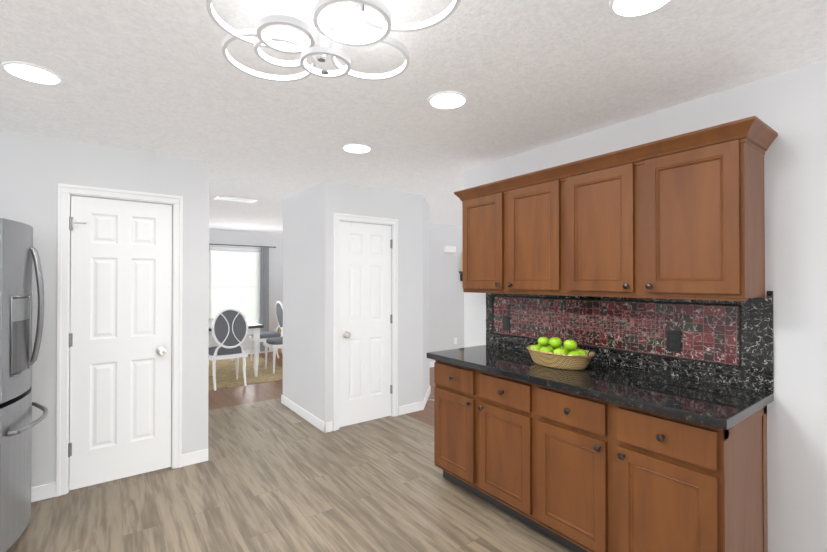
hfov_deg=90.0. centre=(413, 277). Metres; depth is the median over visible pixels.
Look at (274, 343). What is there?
dining chair
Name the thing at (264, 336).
dining chair
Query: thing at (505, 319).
outlet
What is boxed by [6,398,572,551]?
floor
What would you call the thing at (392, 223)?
door frame
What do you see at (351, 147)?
recessed light
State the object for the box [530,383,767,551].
base cabinet
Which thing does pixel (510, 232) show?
upper cabinet
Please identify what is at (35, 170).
wall
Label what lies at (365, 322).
closet door
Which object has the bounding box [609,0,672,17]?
recessed light
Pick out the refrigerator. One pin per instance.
(19, 255)
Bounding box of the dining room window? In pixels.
[209,247,260,323]
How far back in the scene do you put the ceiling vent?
4.84 m
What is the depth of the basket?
2.48 m
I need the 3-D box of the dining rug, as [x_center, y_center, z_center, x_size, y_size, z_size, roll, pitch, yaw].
[-2.994,1.491,6.559,1.650,0.008,2.150,0,-1,-37]
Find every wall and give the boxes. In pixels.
[0,129,429,487]
[209,229,282,349]
[430,223,463,361]
[464,59,826,551]
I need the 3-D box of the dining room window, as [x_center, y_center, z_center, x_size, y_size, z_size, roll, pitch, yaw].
[-3.461,0.206,8.025,1.060,1.560,0.145,0,-1,-37]
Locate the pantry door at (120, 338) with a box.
[68,196,171,489]
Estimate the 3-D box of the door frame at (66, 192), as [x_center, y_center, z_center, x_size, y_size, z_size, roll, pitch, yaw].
[-2.136,0.418,3.049,0.741,2.103,0.138,0,-1,-37]
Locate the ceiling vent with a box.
[214,196,256,202]
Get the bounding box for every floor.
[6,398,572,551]
[208,352,434,426]
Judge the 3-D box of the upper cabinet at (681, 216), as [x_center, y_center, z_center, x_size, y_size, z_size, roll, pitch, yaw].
[1.281,-0.261,2.221,0.314,0.710,0.877,0,-1,-37]
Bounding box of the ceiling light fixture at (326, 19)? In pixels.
[206,0,460,81]
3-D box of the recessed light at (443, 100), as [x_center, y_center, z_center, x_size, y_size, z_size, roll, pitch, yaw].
[0.181,-0.942,2.202,0.209,0.008,0.209,0,-1,38]
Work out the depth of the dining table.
6.17 m
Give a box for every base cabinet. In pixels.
[434,360,529,525]
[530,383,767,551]
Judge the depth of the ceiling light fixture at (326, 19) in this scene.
1.37 m
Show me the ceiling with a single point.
(163, 77)
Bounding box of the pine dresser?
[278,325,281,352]
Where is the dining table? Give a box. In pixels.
[209,318,263,376]
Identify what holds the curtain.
attached to the wall at (250, 239)
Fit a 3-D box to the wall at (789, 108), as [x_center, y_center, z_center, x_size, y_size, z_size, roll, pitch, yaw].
[1.580,0.259,2.181,0.120,2.410,3.650,0,-1,-37]
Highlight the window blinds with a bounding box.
[210,250,258,321]
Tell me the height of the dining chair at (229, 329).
1.073 m
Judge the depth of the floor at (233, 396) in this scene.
5.21 m
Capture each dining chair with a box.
[208,308,247,390]
[249,301,282,364]
[263,337,282,373]
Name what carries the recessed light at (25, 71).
in the ceiling
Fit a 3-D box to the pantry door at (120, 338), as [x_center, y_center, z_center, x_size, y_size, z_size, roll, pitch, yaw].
[-2.108,0.447,3.002,0.614,2.022,0.101,0,-1,-37]
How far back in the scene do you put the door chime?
7.13 m
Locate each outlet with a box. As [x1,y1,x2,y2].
[502,315,509,330]
[666,330,680,351]
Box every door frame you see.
[56,183,182,496]
[333,213,397,430]
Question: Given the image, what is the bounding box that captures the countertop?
[427,345,773,429]
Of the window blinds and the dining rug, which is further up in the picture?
the window blinds
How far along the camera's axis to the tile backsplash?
2.34 m
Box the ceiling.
[0,0,826,233]
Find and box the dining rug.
[208,356,282,390]
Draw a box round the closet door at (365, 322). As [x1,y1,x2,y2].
[339,221,392,426]
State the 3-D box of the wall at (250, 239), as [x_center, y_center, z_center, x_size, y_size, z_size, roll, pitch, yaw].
[-3.896,0.299,7.747,5.650,2.410,0.120,0,-1,-37]
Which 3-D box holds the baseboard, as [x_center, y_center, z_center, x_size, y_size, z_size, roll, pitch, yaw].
[0.700,1.438,5.164,9.950,0.095,9.500,0,-1,-37]
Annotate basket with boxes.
[525,335,596,369]
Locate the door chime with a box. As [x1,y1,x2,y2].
[444,246,455,252]
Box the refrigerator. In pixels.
[0,218,48,551]
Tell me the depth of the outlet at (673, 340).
2.26 m
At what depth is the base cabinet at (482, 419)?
2.60 m
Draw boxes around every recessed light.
[1,61,62,84]
[342,143,371,152]
[428,91,466,109]
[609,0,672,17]
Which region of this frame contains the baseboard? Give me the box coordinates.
[31,348,434,501]
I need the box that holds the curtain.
[210,244,275,351]
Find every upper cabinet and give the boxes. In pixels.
[458,172,557,294]
[558,128,769,300]
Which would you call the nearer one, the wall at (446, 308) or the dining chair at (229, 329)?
the dining chair at (229, 329)
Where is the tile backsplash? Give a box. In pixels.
[486,291,773,392]

